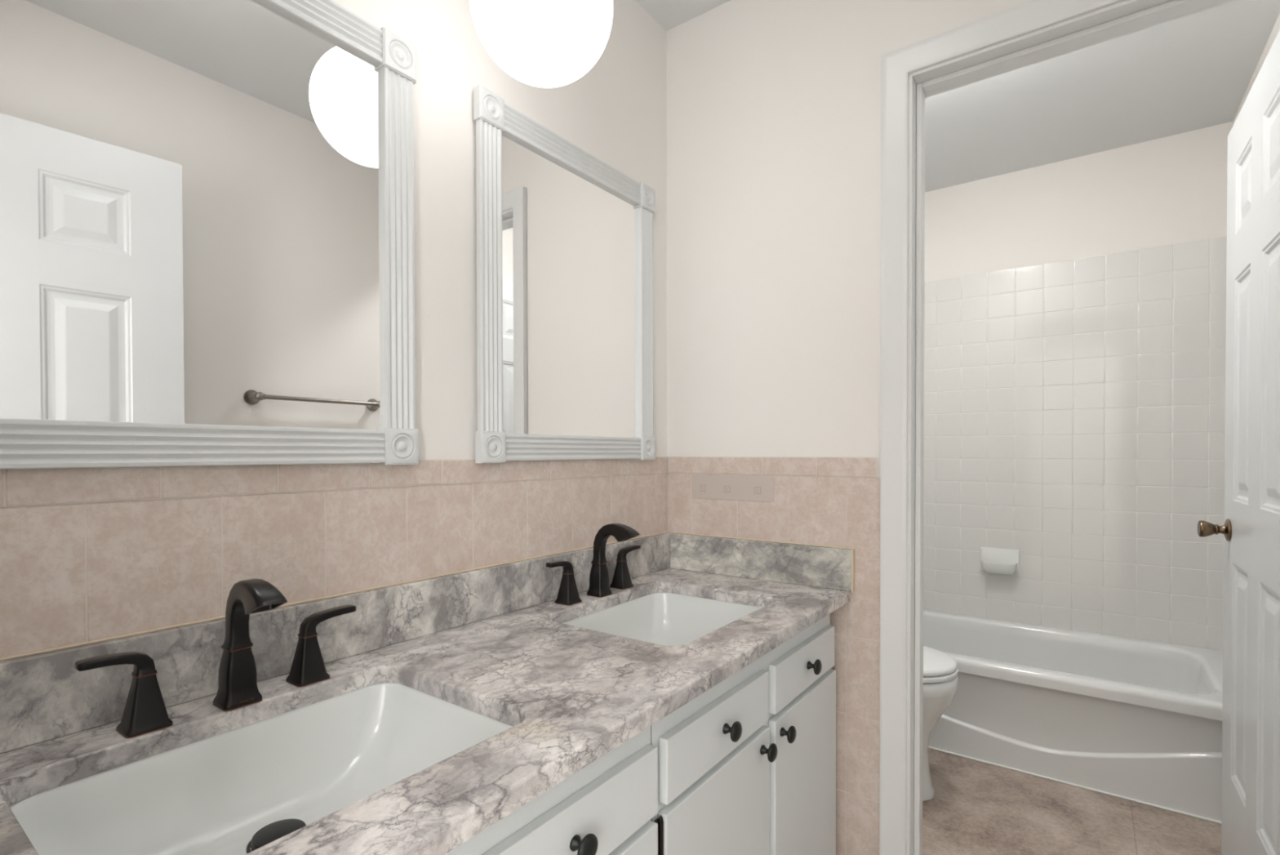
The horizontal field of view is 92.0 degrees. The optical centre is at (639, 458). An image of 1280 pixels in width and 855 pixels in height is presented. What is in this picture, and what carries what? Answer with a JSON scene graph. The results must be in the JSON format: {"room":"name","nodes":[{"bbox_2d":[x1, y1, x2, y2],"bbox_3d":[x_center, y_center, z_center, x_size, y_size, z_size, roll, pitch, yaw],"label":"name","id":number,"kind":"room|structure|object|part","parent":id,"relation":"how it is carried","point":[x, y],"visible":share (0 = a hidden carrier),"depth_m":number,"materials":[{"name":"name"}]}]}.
{"room":"bathroom","nodes":[
{"label":"bathroom","id":0,"kind":"room"},
{"bbox_2d":[10,0,666,506],"bbox_3d":[-0.467,-0.071,1.230,0.116,2.435,1.760,0,1,36],"label":"wall","id":1,"kind":"structure","parent":0,"point":[615,112],"depth_m":1.27,"materials":[{"name":"paint"}]},
{"bbox_2d":[0,0,418,469],"bbox_3d":[-0.608,-0.375,0.902,0.022,0.778,0.633,0,1,36],"label":"framed mirror","id":2,"kind":"object","parent":1,"relation":"attached to","point":[207,249],"visible":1,"depth_m":0.89,"materials":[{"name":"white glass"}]},
{"bbox_3d":[-0.608,-0.020,0.907,0.015,0.059,0.503,0,1,36],"label":"fluted moulding","id":3,"kind":"part","parent":2,"relation":"part of","materials":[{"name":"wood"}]},
{"bbox_3d":[-0.610,-0.731,0.899,0.015,0.059,0.503,0,1,36],"label":"fluted moulding","id":4,"kind":"part","parent":2,"relation":"part of","materials":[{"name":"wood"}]},
{"bbox_3d":[-0.442,-0.378,1.131,0.015,0.648,0.059,0,1,36],"label":"fluted moulding","id":5,"kind":"part","parent":2,"relation":"part of","materials":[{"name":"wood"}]},
{"bbox_2d":[0,472,666,657],"bbox_3d":[-0.392,0.599,1.236,0.004,1.096,1.614,0,1,36],"label":"wall tile","id":6,"kind":"structure","parent":1,"relation":"attached to","point":[77,572],"depth_m":0.96,"materials":[{"name":"tile"}]},
{"bbox_2d":[0,456,667,506],"bbox_3d":[-0.392,0.026,1.229,0.006,0.050,1.614,0,1,36],"label":"tile trim","id":7,"kind":"structure","parent":1,"relation":"attached to","point":[18,486],"depth_m":0.96,"materials":[{"name":"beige tile"}]},
{"bbox_2d":[0,531,672,753],"bbox_3d":[-0.383,0.282,1.226,0.020,0.107,1.613,0,1,36],"label":"backsplash","id":8,"kind":"structure","parent":1,"relation":"attached to","point":[43,696],"depth_m":0.96,"materials":[{"name":"stone"}]},
{"bbox_2d":[473,84,655,462],"bbox_3d":[-0.149,-0.383,1.532,0.022,0.778,0.633,0,1,36],"label":"framed mirror","id":9,"kind":"object","parent":1,"relation":"attached to","point":[565,237],"visible":1,"depth_m":1.47,"materials":[{"name":"mirror"}]},
{"bbox_3d":[-0.317,-0.381,1.304,0.015,0.648,0.059,0,1,36],"label":"fluted moulding","id":10,"kind":"part","parent":9,"relation":"part of","materials":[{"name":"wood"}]},
{"bbox_3d":[-0.156,-0.383,1.537,0.004,0.750,0.605,0,1,36],"label":"glass","id":11,"kind":"part","parent":9,"relation":"part of","materials":[{"name":"white mirror"}]},
{"bbox_3d":[-0.151,-0.739,1.529,0.015,0.059,0.503,0,1,36],"label":"fluted moulding","id":12,"kind":"part","parent":9,"relation":"part of","materials":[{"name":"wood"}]},
{"bbox_3d":[-0.149,-0.028,1.537,0.015,0.059,0.503,0,1,36],"label":"fluted moulding","id":13,"kind":"part","parent":9,"relation":"part of","materials":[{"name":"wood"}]},
{"bbox_3d":[0.017,-0.386,1.762,0.015,0.648,0.059,0,1,36],"label":"fluted moulding","id":14,"kind":"part","parent":9,"relation":"part of","materials":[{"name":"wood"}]},
{"bbox_2d":[666,0,1031,531],"bbox_3d":[0.717,-0.076,1.492,1.720,2.435,0.111,0,1,36],"label":"wall","id":15,"kind":"structure","parent":0,"point":[774,107],"depth_m":1.66,"materials":[{"name":"paint"}]},
{"bbox_2d":[670,531,854,591],"bbox_3d":[0.315,0.275,1.703,0.543,0.107,0.020,0,1,36],"label":"backsplash","id":16,"kind":"structure","parent":15,"relation":"attached to","point":[828,566],"depth_m":1.67,"materials":[{"name":"stone"}]},
{"bbox_2d":[668,456,877,477],"bbox_3d":[0.336,0.019,1.698,0.614,0.050,0.006,0,1,36],"label":"tile trim","id":17,"kind":"structure","parent":15,"relation":"attached to","point":[866,467],"depth_m":1.67,"materials":[{"name":"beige tile"}]},
{"bbox_2d":[667,472,879,854],"bbox_3d":[0.340,0.592,1.704,0.628,1.096,0.004,0,1,36],"label":"wall tile","id":18,"kind":"structure","parent":15,"relation":"attached to","point":[833,511],"depth_m":1.57,"materials":[{"name":"tile"}]},
{"bbox_2d":[692,475,773,502],"bbox_3d":[0.260,0.081,1.751,0.255,0.069,0.005,0,1,36],"label":"outlet plate","id":19,"kind":"object","parent":18,"relation":"attached to","point":[752,488],"visible":1,"depth_m":1.75,"materials":[{"name":"beige plastic"}]},
{"bbox_2d":[699,484,706,491],"bbox_3d":[0.184,0.085,1.805,0.021,0.021,0.001,0,1,36],"label":"socket","id":20,"kind":"object","parent":19,"relation":"attached to","point":[702,486],"depth_m":1.81,"materials":[{"name":"beige plastic"}]},
{"bbox_2d":[724,484,730,493],"bbox_3d":[0.248,0.086,1.758,0.021,0.021,0.001,0,1,36],"label":"socket","id":21,"kind":"object","parent":19,"relation":"attached to","point":[726,487],"depth_m":1.76,"materials":[{"name":"beige plastic"}]},
{"bbox_2d":[754,486,761,493],"bbox_3d":[0.325,0.086,1.703,0.021,0.021,0.001,0,1,36],"label":"socket","id":22,"kind":"object","parent":19,"relation":"attached to","point":[757,490],"depth_m":1.70,"materials":[{"name":"beige plastic"}]},
{"bbox_2d":[879,0,1235,854],"bbox_3d":[0.938,0.086,1.322,0.784,2.116,0.134,0,1,36],"label":"door frame","id":23,"kind":"structure","parent":15,"relation":"attached to","point":[1033,15],"depth_m":1.48,"materials":[{"name":"paint"}]},
{"bbox_2d":[1197,30,1279,854],"bbox_3d":[1.449,0.112,1.460,0.123,2.030,0.702,0,1,35],"label":"door","id":24,"kind":"structure","parent":15,"relation":"in","point":[1251,529],"depth_m":1.46,"materials":[{"name":"paint"}]},
{"bbox_3d":[1.609,0.194,1.688,0.123,0.062,0.062,0,1,35],"label":"knob","id":25,"kind":"part","parent":24,"relation":"part of","materials":[{"name":"gold metal"}]},
{"bbox_2d":[635,0,1279,191],"bbox_3d":[0.336,-1.310,0.772,2.900,0.050,5.170,0,1,36],"label":"ceiling","id":26,"kind":"structure","parent":0,"point":[1195,71],"depth_m":2.21,"materials":[{"name":"paint"}]},
{"bbox_2d":[469,0,613,88],"bbox_3d":[-0.168,-0.972,1.058,0.243,0.628,0.243,0,1,36],"label":"globe lamp","id":27,"kind":"object","parent":26,"relation":"hanging from","point":[540,43],"visible":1,"depth_m":1.01,"materials":[{"name":"white glass"}]},
{"bbox_2d":[922,747,1221,854],"bbox_3d":[0.341,1.175,0.800,2.900,0.050,5.170,0,1,36],"label":"floor","id":28,"kind":"structure","parent":0,"point":[975,807],"depth_m":1.94,"materials":[{"name":"tile"}]},
{"bbox_2d":[444,725,658,854],"bbox_3d":[-0.403,0.761,0.743,0.557,0.783,0.791,0,1,36],"label":"vanity cabinet","id":29,"kind":"object","parent":28,"relation":"on","point":[607,806],"visible":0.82,"depth_m":0.80,"materials":[{"name":"paint"}]},
{"bbox_3d":[-0.069,0.472,0.751,0.029,0.034,0.034,0,1,36],"label":"knob","id":30,"kind":"part","parent":29,"relation":"part of","materials":[{"name":"black metal"}]},
{"bbox_3d":[-0.087,0.791,0.767,0.016,0.510,0.365,0,1,36],"label":"door","id":31,"kind":"part","parent":29,"relation":"part of","materials":[{"name":"paint"}]},
{"bbox_2d":[650,613,835,854],"bbox_3d":[0.062,0.753,1.381,0.557,0.783,0.789,0,1,36],"label":"vanity cabinet","id":32,"kind":"object","parent":28,"relation":"on","point":[747,766],"visible":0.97,"depth_m":1.18,"materials":[{"name":"paint"}]},
{"bbox_2d":[0,567,850,854],"bbox_3d":[-0.167,0.351,1.069,0.553,0.027,1.613,0,1,36],"label":"countertop","id":33,"kind":"structure","parent":32,"relation":"on","point":[570,695],"depth_m":0.87,"materials":[{"name":"stone"}]},
{"bbox_2d":[74,577,355,737],"bbox_3d":[-0.528,0.252,0.842,0.147,0.178,0.342,0,1,36],"label":"faucet","id":34,"kind":"object","parent":33,"relation":"on","point":[144,712],"visible":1,"depth_m":0.84,"materials":[{"name":"black metal"}]},
{"bbox_3d":[-0.646,0.257,0.764,0.022,0.032,0.076,0,1,36],"label":"lever","id":35,"kind":"part","parent":34,"relation":"part of","materials":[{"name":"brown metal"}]},
{"bbox_3d":[-0.630,0.307,0.786,0.049,0.066,0.049,0,1,36],"label":"handle","id":36,"kind":"part","parent":34,"relation":"part of","materials":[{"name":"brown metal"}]},
{"bbox_3d":[-0.563,0.301,0.865,0.049,0.076,0.049,0,1,36],"label":"spout","id":37,"kind":"part","parent":34,"relation":"part of","materials":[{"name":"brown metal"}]},
{"bbox_3d":[-0.511,0.305,0.950,0.049,0.066,0.049,0,1,36],"label":"handle","id":38,"kind":"part","parent":34,"relation":"part of","materials":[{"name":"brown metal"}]},
{"bbox_3d":[-0.492,0.254,0.975,0.022,0.032,0.085,0,1,36],"label":"lever","id":39,"kind":"part","parent":34,"relation":"part of","materials":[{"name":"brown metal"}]},
{"bbox_2d":[9,682,512,854],"bbox_3d":[-0.412,0.437,0.741,0.389,0.134,0.499,0,1,36],"label":"sink","id":40,"kind":"object","parent":33,"relation":"in","point":[241,790],"visible":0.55,"depth_m":0.84,"materials":[{"name":"white ceramic"}]},
{"bbox_2d":[546,523,640,605],"bbox_3d":[-0.065,0.243,1.492,0.147,0.178,0.342,0,1,36],"label":"faucet","id":41,"kind":"object","parent":33,"relation":"on","point":[568,594],"visible":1,"depth_m":1.50,"materials":[{"name":"black metal"}]},
{"bbox_3d":[-0.183,0.248,1.413,0.022,0.032,0.076,0,1,36],"label":"lever","id":42,"kind":"part","parent":41,"relation":"part of","materials":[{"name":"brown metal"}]},
{"bbox_3d":[-0.167,0.299,1.436,0.049,0.066,0.049,0,1,36],"label":"handle","id":43,"kind":"part","parent":41,"relation":"part of","materials":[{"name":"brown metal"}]},
{"bbox_3d":[-0.100,0.293,1.514,0.049,0.076,0.049,0,1,36],"label":"spout","id":44,"kind":"part","parent":41,"relation":"part of","materials":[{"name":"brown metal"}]},
{"bbox_3d":[-0.048,0.297,1.600,0.049,0.066,0.049,0,1,36],"label":"handle","id":45,"kind":"part","parent":41,"relation":"part of","materials":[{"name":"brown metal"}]},
{"bbox_3d":[-0.029,0.246,1.625,0.022,0.032,0.085,0,1,36],"label":"lever","id":46,"kind":"part","parent":41,"relation":"part of","materials":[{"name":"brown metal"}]},
{"bbox_2d":[562,591,761,645],"bbox_3d":[0.059,0.428,1.388,0.389,0.134,0.499,0,1,36],"label":"sink","id":47,"kind":"object","parent":33,"relation":"in","point":[660,618],"visible":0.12,"depth_m":1.58,"materials":[{"name":"white ceramic"}]},
{"bbox_3d":[0.141,0.469,1.077,0.016,0.099,0.362,0,1,36],"label":"drawer","id":48,"kind":"part","parent":32,"relation":"part of","materials":[{"name":"paint"}]},
{"bbox_3d":[0.143,0.787,1.082,0.016,0.510,0.369,0,1,36],"label":"door","id":49,"kind":"part","parent":32,"relation":"part of","materials":[{"name":"paint"}]},
{"bbox_3d":[0.159,0.468,1.064,0.029,0.034,0.034,0,1,36],"label":"knob","id":50,"kind":"part","parent":32,"relation":"part of","materials":[{"name":"black metal"}]},
{"bbox_3d":[0.248,0.562,1.187,0.029,0.034,0.034,0,1,36],"label":"knob","id":51,"kind":"part","parent":32,"relation":"part of","materials":[{"name":"black metal"}]},
{"bbox_3d":[0.303,0.561,1.262,0.029,0.034,0.034,0,1,36],"label":"knob","id":52,"kind":"part","parent":32,"relation":"part of","materials":[{"name":"black metal"}]},
{"bbox_3d":[0.372,0.465,1.395,0.016,0.099,0.357,0,1,36],"label":"drawer","id":53,"kind":"part","parent":32,"relation":"part of","materials":[{"name":"paint"}]},
{"bbox_3d":[0.376,0.783,1.403,0.016,0.510,0.368,0,1,36],"label":"door","id":54,"kind":"part","parent":32,"relation":"part of","materials":[{"name":"paint"}]},
{"bbox_3d":[0.390,0.464,1.381,0.029,0.034,0.034,0,1,36],"label":"knob","id":55,"kind":"part","parent":32,"relation":"part of","materials":[{"name":"black metal"}]},
{"bbox_2d":[922,645,958,800],"bbox_3d":[0.749,0.748,2.248,0.734,0.769,0.444,0,1,36],"label":"toilet","id":56,"kind":"object","parent":28,"relation":"on","point":[940,670],"visible":0.15,"depth_m":2.01,"materials":[{"name":"white ceramic"}]},
{"bbox_3d":[0.866,0.682,2.161,0.435,0.022,0.362,0,1,36],"label":"lid","id":57,"kind":"part","parent":56,"relation":"part of","materials":[{"name":"plastic"}]},
{"bbox_3d":[0.867,0.704,2.161,0.442,0.018,0.368,0,1,36],"label":"seat","id":58,"kind":"part","parent":56,"relation":"part of","materials":[{"name":"plastic"}]},
{"bbox_2d":[923,608,1222,823],"bbox_3d":[1.464,0.938,2.575,1.521,0.379,0.708,0,1,36],"label":"bathtub","id":59,"kind":"object","parent":28,"relation":"on","point":[1129,718],"visible":0.5,"depth_m":2.21,"materials":[{"name":"white ceramic"}]},
{"bbox_2d":[924,121,1232,281],"bbox_3d":[1.719,-0.093,2.894,1.750,2.435,0.114,0,1,36],"label":"wall","id":60,"kind":"structure","parent":0,"point":[1171,189],"depth_m":2.67,"materials":[{"name":"paint"}]},
{"bbox_2d":[923,235,1226,650],"bbox_3d":[1.456,-0.054,2.555,1.536,1.625,0.745,0,1,36],"label":"wall tile","id":61,"kind":"structure","parent":60,"relation":"attached to","point":[1074,410],"depth_m":2.67,"materials":[{"name":"tile"}]},
{"bbox_2d":[980,546,1019,574],"bbox_3d":[1.642,0.471,2.827,0.158,0.116,0.082,0,1,36],"label":"soap dish","id":62,"kind":"object","parent":61,"relation":"attached to","point":[993,560],"visible":1,"depth_m":2.83,"materials":[{"name":"white ceramic"}]},
{"bbox_2d":[1232,13,1279,124],"bbox_3d":[1.870,-0.081,1.717,0.120,2.435,1.611,0,1,36],"label":"wall","id":63,"kind":"structure","parent":0,"point":[1276,28],"depth_m":1.98,"materials":[{"name":"paint"}]}
]}

